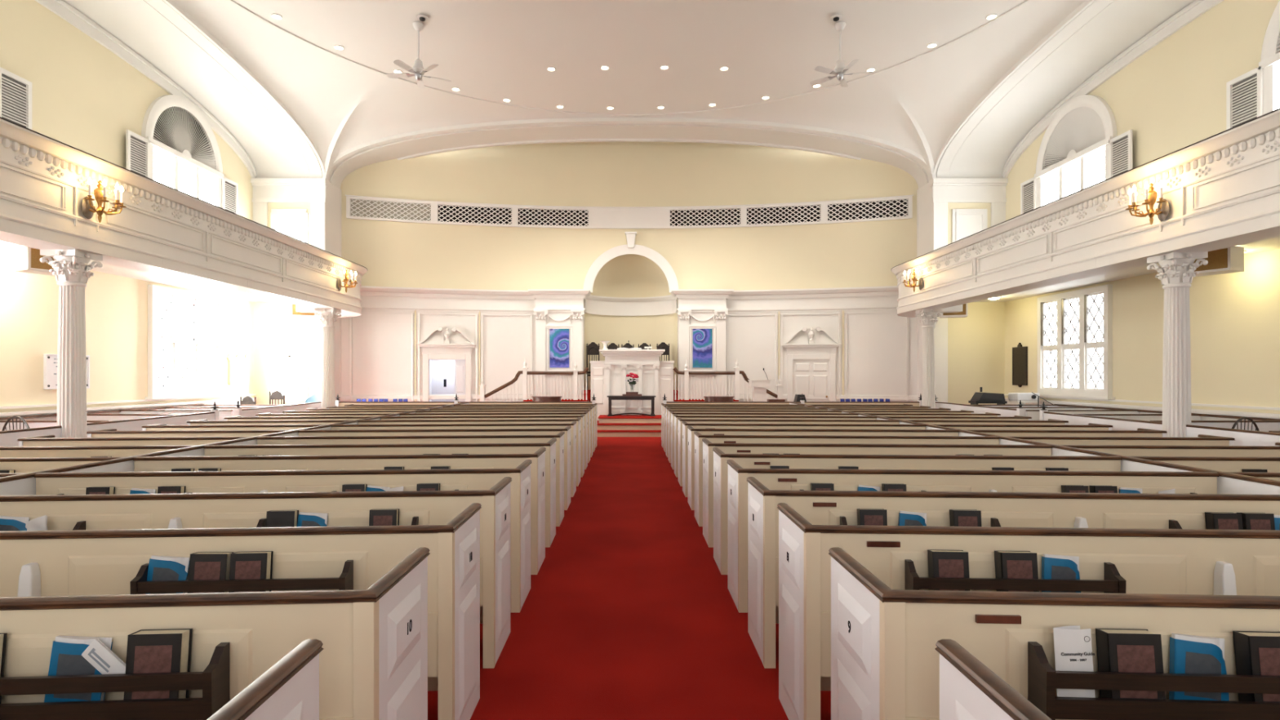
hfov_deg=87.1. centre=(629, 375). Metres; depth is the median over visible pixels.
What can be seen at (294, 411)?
pew
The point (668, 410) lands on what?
pew
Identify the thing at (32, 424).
pew
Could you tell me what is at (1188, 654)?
paperback songbook
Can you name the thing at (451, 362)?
door
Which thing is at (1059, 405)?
trim
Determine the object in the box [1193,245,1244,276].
speaker
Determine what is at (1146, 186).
candle
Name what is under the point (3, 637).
hymnal
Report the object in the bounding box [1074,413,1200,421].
pew
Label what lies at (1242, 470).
hymnal
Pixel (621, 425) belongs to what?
steps
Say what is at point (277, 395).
carved chair
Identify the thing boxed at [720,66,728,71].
recessed light
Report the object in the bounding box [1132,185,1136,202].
candle
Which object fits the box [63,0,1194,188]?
ceiling
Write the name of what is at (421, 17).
ceiling sensor
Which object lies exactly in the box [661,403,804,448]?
pew
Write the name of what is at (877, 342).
panelling
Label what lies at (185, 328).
window
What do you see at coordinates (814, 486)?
hymnal
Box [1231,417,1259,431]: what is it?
chair
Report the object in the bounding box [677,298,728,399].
wall panel
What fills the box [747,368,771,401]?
lectern
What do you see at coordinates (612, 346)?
carved chair
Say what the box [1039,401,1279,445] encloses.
wall
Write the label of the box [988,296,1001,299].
lamp
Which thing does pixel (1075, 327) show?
window
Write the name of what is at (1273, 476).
pew
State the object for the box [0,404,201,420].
trim
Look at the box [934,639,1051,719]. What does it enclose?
pew
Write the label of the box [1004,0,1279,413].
wall
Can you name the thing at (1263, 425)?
pew
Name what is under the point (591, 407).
pew
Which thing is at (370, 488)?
paperback songbook
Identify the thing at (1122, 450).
pew
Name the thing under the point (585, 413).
pew
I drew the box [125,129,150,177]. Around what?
louvered shutter
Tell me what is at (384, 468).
hymnal
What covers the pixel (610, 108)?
recessed light
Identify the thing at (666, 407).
pew
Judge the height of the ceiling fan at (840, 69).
1.130 m
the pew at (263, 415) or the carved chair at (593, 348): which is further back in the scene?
the carved chair at (593, 348)
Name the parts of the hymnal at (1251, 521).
panel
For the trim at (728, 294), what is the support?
attached to the wall at (394, 254)
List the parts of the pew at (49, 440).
panel, panel, rail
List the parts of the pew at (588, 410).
panel, rail, corner post, panel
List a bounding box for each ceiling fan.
[386,21,451,88]
[809,21,874,87]
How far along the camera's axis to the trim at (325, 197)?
18.24 m
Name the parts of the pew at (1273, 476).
rail, panel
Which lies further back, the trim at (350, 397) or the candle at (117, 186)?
the trim at (350, 397)
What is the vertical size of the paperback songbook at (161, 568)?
0.203 m
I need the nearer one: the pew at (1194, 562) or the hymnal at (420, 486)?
the pew at (1194, 562)
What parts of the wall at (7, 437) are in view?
rail, post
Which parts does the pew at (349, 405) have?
panel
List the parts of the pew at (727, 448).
panel, corner post, name plate, rail, panel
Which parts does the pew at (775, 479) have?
panel, corner post, name plate, rail, panel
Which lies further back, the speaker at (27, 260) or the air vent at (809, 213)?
the air vent at (809, 213)
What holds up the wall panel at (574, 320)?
attached to the wall at (394, 254)
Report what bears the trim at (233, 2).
attached to the ceiling
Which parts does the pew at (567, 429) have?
panel, rail, corner post, panel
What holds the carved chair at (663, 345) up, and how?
on the platform at (588, 391)
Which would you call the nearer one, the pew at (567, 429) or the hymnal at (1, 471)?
the hymnal at (1, 471)
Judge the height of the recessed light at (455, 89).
0.042 m
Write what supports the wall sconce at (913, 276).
attached to the gallery at (1221, 190)
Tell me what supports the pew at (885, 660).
on the floor
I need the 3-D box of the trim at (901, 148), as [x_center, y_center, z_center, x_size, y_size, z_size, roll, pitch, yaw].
[0.000,-6.158,19.045,16.660,1.704,1.630,0,0,0]
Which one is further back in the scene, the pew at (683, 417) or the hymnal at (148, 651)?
the pew at (683, 417)
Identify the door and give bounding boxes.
[417,326,475,401]
[782,326,841,401]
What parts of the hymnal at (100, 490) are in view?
panel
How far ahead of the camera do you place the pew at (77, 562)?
2.79 m
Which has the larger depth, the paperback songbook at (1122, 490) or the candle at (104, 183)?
the candle at (104, 183)
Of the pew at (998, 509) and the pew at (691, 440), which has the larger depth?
the pew at (691, 440)
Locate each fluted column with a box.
[40,248,102,437]
[314,307,341,408]
[915,308,942,408]
[1146,251,1208,437]
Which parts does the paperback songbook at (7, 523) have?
panel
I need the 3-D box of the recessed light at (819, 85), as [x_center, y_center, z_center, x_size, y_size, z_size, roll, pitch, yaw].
[4.550,-7.046,16.350,0.200,0.042,0.200,0,0,0]
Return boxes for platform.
[523,399,738,401]
[582,389,677,401]
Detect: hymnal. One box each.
[0,470,15,473]
[0,632,7,703]
[85,486,115,494]
[123,628,192,700]
[157,485,186,493]
[171,468,194,471]
[186,551,233,593]
[198,468,221,471]
[228,551,273,592]
[266,510,298,527]
[342,484,367,491]
[368,508,399,525]
[383,466,404,469]
[416,483,440,490]
[431,466,450,469]
[769,466,789,468]
[810,483,834,490]
[838,466,858,469]
[857,508,887,525]
[881,484,906,491]
[927,549,969,591]
[949,509,982,526]
[991,467,1013,470]
[994,551,1039,591]
[1045,467,1068,471]
[1061,484,1088,493]
[1088,485,1117,493]
[1095,628,1165,699]
[1204,511,1243,529]
[1232,631,1279,702]
[1236,512,1275,530]
[1241,469,1267,472]
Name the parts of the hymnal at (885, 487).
panel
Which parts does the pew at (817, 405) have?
rail, panel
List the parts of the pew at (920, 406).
panel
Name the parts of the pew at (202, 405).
panel, rail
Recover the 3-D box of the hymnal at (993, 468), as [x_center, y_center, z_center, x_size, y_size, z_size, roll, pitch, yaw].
[2.924,0.821,5.263,0.142,0.210,0.075,0,0,3]
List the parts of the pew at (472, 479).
panel, rail, corner post, panel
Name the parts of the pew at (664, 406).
panel, corner post, rail, panel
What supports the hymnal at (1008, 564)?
in the pew at (1194, 562)
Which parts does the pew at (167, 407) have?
panel, rail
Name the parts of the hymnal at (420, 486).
panel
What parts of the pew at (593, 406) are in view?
panel, rail, corner post, panel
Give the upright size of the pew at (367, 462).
0.968 m
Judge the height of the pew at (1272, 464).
0.968 m
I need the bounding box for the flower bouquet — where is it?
[625,373,639,384]
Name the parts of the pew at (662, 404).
panel, rail, panel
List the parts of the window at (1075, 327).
pane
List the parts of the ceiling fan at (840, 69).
blade, blade, motor, blade, blade, blade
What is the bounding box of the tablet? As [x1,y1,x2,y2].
[43,353,89,389]
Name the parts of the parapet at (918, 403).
parapet panel, rail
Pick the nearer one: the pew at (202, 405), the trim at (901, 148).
the pew at (202, 405)
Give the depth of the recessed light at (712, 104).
17.51 m
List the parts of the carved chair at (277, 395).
leg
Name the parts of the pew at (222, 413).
rail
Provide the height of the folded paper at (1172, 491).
0.136 m
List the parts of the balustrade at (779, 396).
newel post, handrail, newel post, newel post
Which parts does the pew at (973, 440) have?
panel, corner post, name plate, rail, panel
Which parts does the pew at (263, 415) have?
panel, rail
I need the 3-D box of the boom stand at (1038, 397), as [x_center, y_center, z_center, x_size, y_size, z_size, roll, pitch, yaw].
[9.450,0.987,15.400,0.507,1.226,0.300,0,0,0]
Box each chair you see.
[1,415,30,431]
[240,395,256,404]
[269,390,284,404]
[305,394,321,403]
[585,342,599,390]
[607,342,619,349]
[621,342,634,348]
[637,342,650,349]
[656,342,669,360]
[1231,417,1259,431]
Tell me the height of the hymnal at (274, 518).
0.210 m
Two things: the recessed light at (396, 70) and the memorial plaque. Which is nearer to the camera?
the recessed light at (396, 70)
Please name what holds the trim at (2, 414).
attached to the wall at (86, 97)
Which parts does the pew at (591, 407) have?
panel, rail, corner post, panel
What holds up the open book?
on the pulpit
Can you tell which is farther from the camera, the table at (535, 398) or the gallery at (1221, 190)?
the table at (535, 398)
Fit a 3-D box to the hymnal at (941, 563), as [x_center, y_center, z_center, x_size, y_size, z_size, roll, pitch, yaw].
[1.306,0.821,2.754,0.142,0.210,0.075,0,0,3]
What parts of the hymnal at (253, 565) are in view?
panel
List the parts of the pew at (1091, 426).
rail, panel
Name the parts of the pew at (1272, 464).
rail, panel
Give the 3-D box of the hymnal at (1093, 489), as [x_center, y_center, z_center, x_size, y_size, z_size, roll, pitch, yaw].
[3.093,0.821,4.389,0.142,0.210,0.075,0,0,3]
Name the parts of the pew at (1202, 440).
rail, panel, panel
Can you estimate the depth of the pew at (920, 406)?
13.84 m
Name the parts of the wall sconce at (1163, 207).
arm, arm, arm, arm, stem, arm, plate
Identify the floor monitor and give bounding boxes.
[793,394,806,401]
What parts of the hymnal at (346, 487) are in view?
panel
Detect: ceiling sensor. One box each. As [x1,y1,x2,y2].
[416,14,427,21]
[830,14,842,21]
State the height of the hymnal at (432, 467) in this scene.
0.210 m
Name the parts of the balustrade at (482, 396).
newel post, newel post, handrail, newel post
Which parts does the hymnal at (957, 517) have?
panel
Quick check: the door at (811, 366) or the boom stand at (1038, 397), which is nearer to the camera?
the boom stand at (1038, 397)
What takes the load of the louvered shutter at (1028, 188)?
attached to the window at (1081, 148)
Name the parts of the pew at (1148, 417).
rail, panel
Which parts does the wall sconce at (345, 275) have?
plate, stem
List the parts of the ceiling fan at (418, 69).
blade, blade, motor, blade, blade, blade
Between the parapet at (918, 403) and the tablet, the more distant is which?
the parapet at (918, 403)
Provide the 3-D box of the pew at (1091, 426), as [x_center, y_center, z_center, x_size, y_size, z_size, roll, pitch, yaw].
[5.047,1.116,8.814,2.263,0.968,0.518,0,0,3]
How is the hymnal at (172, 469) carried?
in the pew at (367, 462)
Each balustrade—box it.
[479,357,588,401]
[673,357,782,401]
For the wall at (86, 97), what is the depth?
12.71 m
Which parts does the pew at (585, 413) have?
panel, rail, corner post, panel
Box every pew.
[0,420,108,431]
[0,445,194,457]
[0,457,123,473]
[0,472,27,477]
[0,476,511,668]
[0,502,481,719]
[0,547,430,719]
[17,435,249,446]
[34,459,531,613]
[86,413,183,421]
[86,428,289,437]
[120,409,232,420]
[133,447,546,574]
[142,423,324,431]
[164,406,264,416]
[186,419,350,425]
[200,404,290,406]
[204,438,556,547]
[207,639,323,719]
[224,415,375,420]
[255,413,395,417]
[257,431,564,526]
[282,409,411,413]
[297,425,571,510]
[306,408,426,411]
[326,405,435,408]
[331,421,576,497]
[344,404,446,406]
[358,417,581,486]
[380,413,584,477]
[400,411,587,469]
[416,408,591,462]
[430,406,593,457]
[442,404,595,452]
[453,403,597,448]
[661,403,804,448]
[662,404,815,452]
[665,406,827,457]
[667,408,841,462]
[670,411,857,469]
[674,413,876,477]
[677,417,899,486]
[681,421,926,497]
[687,425,959,510]
[693,431,999,526]
[702,438,1052,547]
[712,447,1121,574]
[726,459,1218,613]
[746,476,1279,668]
[777,502,1279,719]
[807,404,912,406]
[822,405,930,408]
[828,547,1279,719]
[832,407,951,410]
[847,409,973,413]
[862,412,1000,416]
[882,415,1031,420]
[907,418,1068,425]
[933,422,1112,430]
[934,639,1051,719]
[963,428,1167,437]
[967,404,1058,406]
[994,406,1093,416]
[1008,434,1235,445]
[1025,409,1138,420]
[1059,442,1279,457]
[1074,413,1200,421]
[1129,456,1279,472]
[1150,420,1279,431]
[1226,471,1279,480]
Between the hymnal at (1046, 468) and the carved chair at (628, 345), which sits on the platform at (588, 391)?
the carved chair at (628, 345)
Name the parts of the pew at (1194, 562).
panel, corner post, seat, name plate, name plate, rail, panel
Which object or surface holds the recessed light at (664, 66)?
in the ceiling
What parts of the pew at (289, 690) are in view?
panel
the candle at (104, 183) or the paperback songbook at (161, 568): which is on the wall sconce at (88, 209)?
the candle at (104, 183)
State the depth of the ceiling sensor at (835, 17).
13.24 m
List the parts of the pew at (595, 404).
panel, rail, corner post, panel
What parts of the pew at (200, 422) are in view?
panel, rail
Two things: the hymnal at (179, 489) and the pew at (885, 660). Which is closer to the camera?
the pew at (885, 660)
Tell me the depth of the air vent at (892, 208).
19.65 m
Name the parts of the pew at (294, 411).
panel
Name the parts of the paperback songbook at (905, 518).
panel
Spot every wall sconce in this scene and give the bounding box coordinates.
[81,177,126,222]
[337,270,357,292]
[902,269,922,292]
[1125,180,1169,224]
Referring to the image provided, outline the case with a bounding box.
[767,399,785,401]
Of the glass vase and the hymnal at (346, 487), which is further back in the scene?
the glass vase
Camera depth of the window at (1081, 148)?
15.23 m
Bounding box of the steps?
[596,414,661,436]
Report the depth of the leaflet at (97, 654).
1.87 m
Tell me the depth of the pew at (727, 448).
6.23 m
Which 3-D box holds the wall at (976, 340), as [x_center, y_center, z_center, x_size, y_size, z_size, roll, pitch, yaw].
[9.250,-1.860,18.950,1.940,6.920,1.300,0,0,0]
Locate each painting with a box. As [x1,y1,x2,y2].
[549,328,568,367]
[693,328,711,367]
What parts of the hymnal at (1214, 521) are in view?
panel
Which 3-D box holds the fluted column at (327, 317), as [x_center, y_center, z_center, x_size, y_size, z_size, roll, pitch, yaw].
[-7.130,0.010,15.950,0.460,3.180,0.452,0,0,0]
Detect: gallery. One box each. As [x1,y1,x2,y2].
[0,116,367,317]
[890,107,1279,317]
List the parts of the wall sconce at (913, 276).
stem, plate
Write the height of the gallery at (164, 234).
1.178 m
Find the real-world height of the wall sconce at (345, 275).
0.540 m
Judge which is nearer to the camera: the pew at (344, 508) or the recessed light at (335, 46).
the pew at (344, 508)
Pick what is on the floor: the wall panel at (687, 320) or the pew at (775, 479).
the pew at (775, 479)
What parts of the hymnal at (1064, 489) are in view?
panel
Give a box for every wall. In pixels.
[0,0,253,413]
[0,401,218,446]
[0,401,469,495]
[234,397,321,417]
[253,202,311,404]
[340,142,918,390]
[789,401,1279,494]
[935,395,1024,417]
[947,202,1004,404]
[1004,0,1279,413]
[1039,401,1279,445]
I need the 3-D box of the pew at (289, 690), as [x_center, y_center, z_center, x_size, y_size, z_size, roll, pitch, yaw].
[-2.277,1.116,1.164,3.163,0.968,0.606,0,0,-6]
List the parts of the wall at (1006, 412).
rail, partition panel, post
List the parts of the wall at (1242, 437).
post, rail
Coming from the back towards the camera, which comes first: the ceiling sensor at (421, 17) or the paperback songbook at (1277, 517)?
the ceiling sensor at (421, 17)
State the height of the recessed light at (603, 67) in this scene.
0.042 m
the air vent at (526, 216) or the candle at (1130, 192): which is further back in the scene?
the air vent at (526, 216)
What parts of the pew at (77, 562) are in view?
panel, rail, seat, corner post, panel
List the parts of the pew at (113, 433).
panel, rail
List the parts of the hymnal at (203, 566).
panel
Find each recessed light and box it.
[271,13,282,19]
[333,44,343,49]
[393,69,402,72]
[451,87,460,91]
[502,97,511,102]
[546,66,555,71]
[555,104,564,108]
[600,65,608,70]
[606,106,613,110]
[657,105,664,109]
[660,64,668,69]
[708,102,715,106]
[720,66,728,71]
[761,95,769,99]
[812,84,821,88]
[866,67,875,71]
[927,42,937,48]
[986,13,997,19]
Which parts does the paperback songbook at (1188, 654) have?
panel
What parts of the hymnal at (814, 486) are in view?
panel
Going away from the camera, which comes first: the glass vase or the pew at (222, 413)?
the pew at (222, 413)
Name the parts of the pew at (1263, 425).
rail, panel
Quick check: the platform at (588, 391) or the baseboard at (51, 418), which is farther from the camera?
the platform at (588, 391)
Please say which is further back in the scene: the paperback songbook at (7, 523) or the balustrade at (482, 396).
the balustrade at (482, 396)
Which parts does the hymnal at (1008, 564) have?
panel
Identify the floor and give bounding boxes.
[427,436,831,719]
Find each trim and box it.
[0,394,257,416]
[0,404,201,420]
[35,0,324,177]
[227,0,1031,115]
[250,177,342,405]
[322,117,936,184]
[340,311,533,401]
[345,194,913,228]
[360,285,591,313]
[414,309,480,401]
[582,244,678,293]
[584,294,676,315]
[595,210,663,225]
[625,231,636,248]
[671,285,898,313]
[726,311,918,401]
[777,309,844,395]
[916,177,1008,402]
[933,0,1223,177]
[955,211,985,240]
[1004,394,1279,417]
[1056,404,1279,420]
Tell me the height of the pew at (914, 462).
0.968 m
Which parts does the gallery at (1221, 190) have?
panel moulding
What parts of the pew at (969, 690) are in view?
panel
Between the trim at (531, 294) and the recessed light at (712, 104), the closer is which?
the recessed light at (712, 104)
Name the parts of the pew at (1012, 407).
rail, panel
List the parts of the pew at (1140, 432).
rail, panel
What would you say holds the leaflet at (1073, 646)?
in the pew at (885, 660)
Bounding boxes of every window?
[0,66,31,129]
[125,94,238,214]
[145,284,226,399]
[270,211,309,244]
[270,312,309,397]
[1020,94,1132,214]
[1037,284,1115,399]
[1226,0,1279,129]
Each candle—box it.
[87,177,92,195]
[102,179,106,196]
[115,182,119,199]
[119,186,124,202]
[1128,188,1132,204]
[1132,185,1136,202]
[1144,182,1148,199]
[1158,180,1163,197]
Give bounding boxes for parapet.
[335,393,595,406]
[662,393,921,406]
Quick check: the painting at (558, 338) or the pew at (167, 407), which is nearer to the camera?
the pew at (167, 407)
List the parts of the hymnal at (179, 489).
panel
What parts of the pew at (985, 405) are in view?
rail, panel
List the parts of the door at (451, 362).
folded door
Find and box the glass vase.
[629,383,634,391]
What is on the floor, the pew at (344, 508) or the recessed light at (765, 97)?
the pew at (344, 508)
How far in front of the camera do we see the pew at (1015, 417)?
10.38 m
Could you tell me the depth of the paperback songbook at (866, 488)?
4.48 m
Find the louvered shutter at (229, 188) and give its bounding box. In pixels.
[222,177,238,214]
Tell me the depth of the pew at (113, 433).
7.73 m
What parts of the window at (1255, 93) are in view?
frame, pane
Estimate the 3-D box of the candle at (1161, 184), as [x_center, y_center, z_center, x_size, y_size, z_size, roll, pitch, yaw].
[6.634,-2.328,8.405,0.046,0.225,0.044,0,0,0]
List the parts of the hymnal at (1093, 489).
panel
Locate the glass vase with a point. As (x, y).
(632, 385)
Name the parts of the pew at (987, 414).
panel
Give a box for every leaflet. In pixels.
[81,638,125,674]
[1053,625,1095,697]
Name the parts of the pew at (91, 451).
panel, rail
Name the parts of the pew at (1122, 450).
rail, panel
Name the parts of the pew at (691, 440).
panel, corner post, rail, panel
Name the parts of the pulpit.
arcade moulding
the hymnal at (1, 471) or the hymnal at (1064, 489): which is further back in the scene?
the hymnal at (1, 471)
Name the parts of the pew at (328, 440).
panel, rail, corner post, panel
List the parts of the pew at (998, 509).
panel, corner post, seat, name plate, rail, panel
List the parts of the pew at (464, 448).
panel, rail, corner post, panel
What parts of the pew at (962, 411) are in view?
rail, panel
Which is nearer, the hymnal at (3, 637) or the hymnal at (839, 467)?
the hymnal at (3, 637)
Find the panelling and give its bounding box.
[341,295,917,401]
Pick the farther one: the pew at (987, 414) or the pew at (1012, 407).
the pew at (1012, 407)
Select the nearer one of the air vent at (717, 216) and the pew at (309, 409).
the pew at (309, 409)
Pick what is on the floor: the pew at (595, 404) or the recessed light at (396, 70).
the pew at (595, 404)
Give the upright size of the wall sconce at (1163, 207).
0.540 m
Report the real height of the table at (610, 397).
0.565 m
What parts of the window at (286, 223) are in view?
pane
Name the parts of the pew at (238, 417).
panel, rail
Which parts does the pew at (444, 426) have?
panel, rail, corner post, panel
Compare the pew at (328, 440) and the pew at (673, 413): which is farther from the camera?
the pew at (673, 413)
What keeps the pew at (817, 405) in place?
on the floor
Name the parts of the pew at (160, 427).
panel, rail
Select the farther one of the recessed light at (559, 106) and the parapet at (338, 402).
the recessed light at (559, 106)
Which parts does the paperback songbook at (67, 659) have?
panel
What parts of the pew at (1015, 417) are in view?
rail, panel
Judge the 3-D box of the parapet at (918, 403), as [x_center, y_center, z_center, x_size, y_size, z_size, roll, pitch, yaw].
[3.970,1.016,16.360,6.340,1.168,0.120,0,0,0]
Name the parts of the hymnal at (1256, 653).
panel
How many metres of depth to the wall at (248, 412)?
13.93 m
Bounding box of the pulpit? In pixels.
[590,349,674,420]
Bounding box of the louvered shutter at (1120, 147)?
[1108,129,1132,177]
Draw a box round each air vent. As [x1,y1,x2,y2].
[350,198,431,221]
[438,204,511,224]
[518,208,588,226]
[670,208,740,226]
[746,204,820,224]
[827,199,908,221]
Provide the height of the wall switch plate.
0.120 m
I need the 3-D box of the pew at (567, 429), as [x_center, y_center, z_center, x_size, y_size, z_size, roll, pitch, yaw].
[-2.277,1.116,8.084,3.163,0.968,0.606,0,0,-6]
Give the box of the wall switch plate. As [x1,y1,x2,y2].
[368,355,377,359]
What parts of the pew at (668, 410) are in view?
panel, corner post, rail, panel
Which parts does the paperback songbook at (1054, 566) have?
panel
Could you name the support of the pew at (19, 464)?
on the floor
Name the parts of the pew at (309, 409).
panel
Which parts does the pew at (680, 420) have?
panel, corner post, rail, panel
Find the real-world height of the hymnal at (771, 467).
0.210 m
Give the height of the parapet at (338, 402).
1.168 m
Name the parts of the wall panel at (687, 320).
panel frame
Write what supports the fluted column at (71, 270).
on the floor
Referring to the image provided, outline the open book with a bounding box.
[617,347,641,349]
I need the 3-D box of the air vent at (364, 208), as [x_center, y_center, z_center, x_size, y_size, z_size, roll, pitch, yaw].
[-6.930,-4.820,19.647,2.241,0.522,0.085,0,0,-16]
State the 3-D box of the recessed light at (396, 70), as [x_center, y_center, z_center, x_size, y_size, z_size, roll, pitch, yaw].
[-5.360,-7.046,15.600,0.200,0.042,0.200,0,0,0]
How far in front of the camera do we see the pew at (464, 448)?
6.21 m
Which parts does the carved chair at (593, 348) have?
leg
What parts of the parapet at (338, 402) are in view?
post, rail, parapet panel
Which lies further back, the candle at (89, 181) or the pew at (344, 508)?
the candle at (89, 181)
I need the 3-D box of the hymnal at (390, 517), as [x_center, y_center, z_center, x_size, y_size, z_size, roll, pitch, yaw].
[-1.315,0.821,3.611,0.142,0.210,0.075,0,0,-4]
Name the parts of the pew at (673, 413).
panel, corner post, rail, panel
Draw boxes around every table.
[531,395,562,401]
[607,395,656,416]
[703,395,734,401]
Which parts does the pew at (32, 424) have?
panel, rail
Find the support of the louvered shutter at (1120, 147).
attached to the window at (1081, 148)
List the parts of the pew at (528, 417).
panel, rail, corner post, panel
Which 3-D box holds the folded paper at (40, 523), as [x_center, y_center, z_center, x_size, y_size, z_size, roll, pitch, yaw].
[-3.065,0.799,3.490,0.106,0.153,0.024,0,0,-8]
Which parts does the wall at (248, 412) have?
post, rail, partition panel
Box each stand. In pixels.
[622,391,641,395]
[1031,391,1053,406]
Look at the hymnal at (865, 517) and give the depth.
3.60 m
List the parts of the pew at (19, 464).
panel, rail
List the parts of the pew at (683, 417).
panel, corner post, rail, panel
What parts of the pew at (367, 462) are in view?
panel, rail, corner post, panel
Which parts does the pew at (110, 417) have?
panel, rail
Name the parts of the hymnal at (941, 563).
panel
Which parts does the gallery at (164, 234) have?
panel moulding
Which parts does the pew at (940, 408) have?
panel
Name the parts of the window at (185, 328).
pane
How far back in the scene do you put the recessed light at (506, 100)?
17.19 m
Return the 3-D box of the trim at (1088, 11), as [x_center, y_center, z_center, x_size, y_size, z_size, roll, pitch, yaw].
[9.215,-5.988,10.350,1.970,1.604,16.000,0,0,0]
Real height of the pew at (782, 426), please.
0.968 m
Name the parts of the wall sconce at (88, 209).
plate, arm, stem, arm, arm, arm, arm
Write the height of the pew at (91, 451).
0.968 m
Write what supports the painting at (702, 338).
attached to the wall panel at (687, 320)
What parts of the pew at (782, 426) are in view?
panel, corner post, rail, panel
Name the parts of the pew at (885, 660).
panel, corner post, name plate, rail, panel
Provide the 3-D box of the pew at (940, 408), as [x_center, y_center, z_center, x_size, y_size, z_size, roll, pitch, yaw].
[5.047,1.116,13.139,2.263,0.968,0.518,0,0,3]
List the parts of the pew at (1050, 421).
rail, panel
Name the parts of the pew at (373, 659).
panel, rail, corner post, panel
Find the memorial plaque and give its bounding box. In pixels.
[1012,342,1027,386]
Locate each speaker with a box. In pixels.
[14,245,55,275]
[290,302,318,318]
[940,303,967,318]
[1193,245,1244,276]
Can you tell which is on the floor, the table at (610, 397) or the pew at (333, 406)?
the pew at (333, 406)
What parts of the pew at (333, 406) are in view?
panel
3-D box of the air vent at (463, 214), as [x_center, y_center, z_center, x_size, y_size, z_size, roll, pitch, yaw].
[-4.614,-4.820,20.211,2.174,0.521,0.084,0,0,-11]
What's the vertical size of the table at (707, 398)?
1.020 m
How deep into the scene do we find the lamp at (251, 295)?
16.61 m
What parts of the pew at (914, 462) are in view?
panel, corner post, name plate, rail, panel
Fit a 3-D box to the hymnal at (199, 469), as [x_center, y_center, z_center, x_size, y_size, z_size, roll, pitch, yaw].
[-3.251,0.821,5.213,0.142,0.210,0.075,0,0,-4]
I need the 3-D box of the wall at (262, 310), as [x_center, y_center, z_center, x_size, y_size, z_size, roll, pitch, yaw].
[-9.250,-1.860,18.950,1.940,6.920,1.300,0,0,0]
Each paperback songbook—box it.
[0,515,29,531]
[44,635,112,702]
[129,488,155,493]
[146,555,189,594]
[297,511,328,527]
[366,485,390,491]
[857,484,879,491]
[897,511,926,526]
[1041,553,1080,592]
[1119,487,1142,493]
[1168,633,1229,701]
[1274,515,1279,530]
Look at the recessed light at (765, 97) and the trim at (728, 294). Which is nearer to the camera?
the recessed light at (765, 97)
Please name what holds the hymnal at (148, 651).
in the pew at (373, 659)
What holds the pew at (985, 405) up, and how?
on the floor
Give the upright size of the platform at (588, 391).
0.860 m
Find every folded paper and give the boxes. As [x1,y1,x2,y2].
[26,515,48,530]
[387,486,404,491]
[1158,488,1174,493]
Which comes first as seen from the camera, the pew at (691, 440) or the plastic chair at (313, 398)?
the pew at (691, 440)
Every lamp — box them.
[0,245,14,252]
[248,294,261,297]
[600,341,609,349]
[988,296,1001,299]
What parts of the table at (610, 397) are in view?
leg, leg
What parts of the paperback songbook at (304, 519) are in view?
panel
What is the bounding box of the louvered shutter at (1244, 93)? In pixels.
[1226,65,1263,129]
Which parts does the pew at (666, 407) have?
panel, corner post, rail, panel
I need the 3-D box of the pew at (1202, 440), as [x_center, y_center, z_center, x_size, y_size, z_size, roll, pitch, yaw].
[5.047,1.116,7.084,2.263,0.968,0.518,0,0,3]
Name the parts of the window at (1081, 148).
pane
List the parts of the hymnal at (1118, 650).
panel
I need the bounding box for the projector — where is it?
[1008,392,1039,404]
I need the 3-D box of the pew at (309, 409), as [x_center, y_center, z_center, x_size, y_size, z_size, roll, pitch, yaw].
[-5.049,1.116,13.083,2.265,0.968,0.518,0,0,-4]
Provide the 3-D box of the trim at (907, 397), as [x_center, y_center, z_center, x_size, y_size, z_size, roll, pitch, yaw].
[5.767,-0.300,19.886,5.871,3.140,0.246,0,0,14]
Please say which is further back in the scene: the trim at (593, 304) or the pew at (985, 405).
the trim at (593, 304)
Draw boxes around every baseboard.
[0,400,254,420]
[1004,400,1279,420]
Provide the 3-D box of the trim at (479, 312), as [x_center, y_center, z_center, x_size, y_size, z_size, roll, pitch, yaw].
[-5.400,-0.275,20.047,1.896,3.350,0.044,0,0,-13]
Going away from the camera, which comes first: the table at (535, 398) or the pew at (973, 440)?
the pew at (973, 440)
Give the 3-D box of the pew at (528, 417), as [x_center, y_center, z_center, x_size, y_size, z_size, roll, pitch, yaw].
[-2.277,1.116,10.679,3.163,0.968,0.606,0,0,-6]
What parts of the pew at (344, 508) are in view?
panel, rail, seat, corner post, panel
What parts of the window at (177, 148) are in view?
frame, pane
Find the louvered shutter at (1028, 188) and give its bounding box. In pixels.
[1020,177,1036,214]
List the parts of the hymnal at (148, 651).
panel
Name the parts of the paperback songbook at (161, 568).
panel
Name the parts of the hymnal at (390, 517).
panel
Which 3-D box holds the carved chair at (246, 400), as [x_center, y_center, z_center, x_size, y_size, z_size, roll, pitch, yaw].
[-9.550,1.050,16.680,0.400,1.100,0.440,0,0,0]
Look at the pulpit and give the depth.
19.42 m
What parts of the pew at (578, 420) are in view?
panel, rail, corner post, panel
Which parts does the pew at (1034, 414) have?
rail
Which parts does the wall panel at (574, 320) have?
panel frame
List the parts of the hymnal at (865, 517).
panel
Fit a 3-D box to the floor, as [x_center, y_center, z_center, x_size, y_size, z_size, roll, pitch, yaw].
[0.000,1.650,7.750,20.800,0.100,27.500,0,0,0]
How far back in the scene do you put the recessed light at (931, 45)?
14.34 m
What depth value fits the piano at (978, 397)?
16.42 m
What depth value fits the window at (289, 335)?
18.24 m
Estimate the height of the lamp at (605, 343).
0.250 m
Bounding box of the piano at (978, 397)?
[968,386,1007,404]

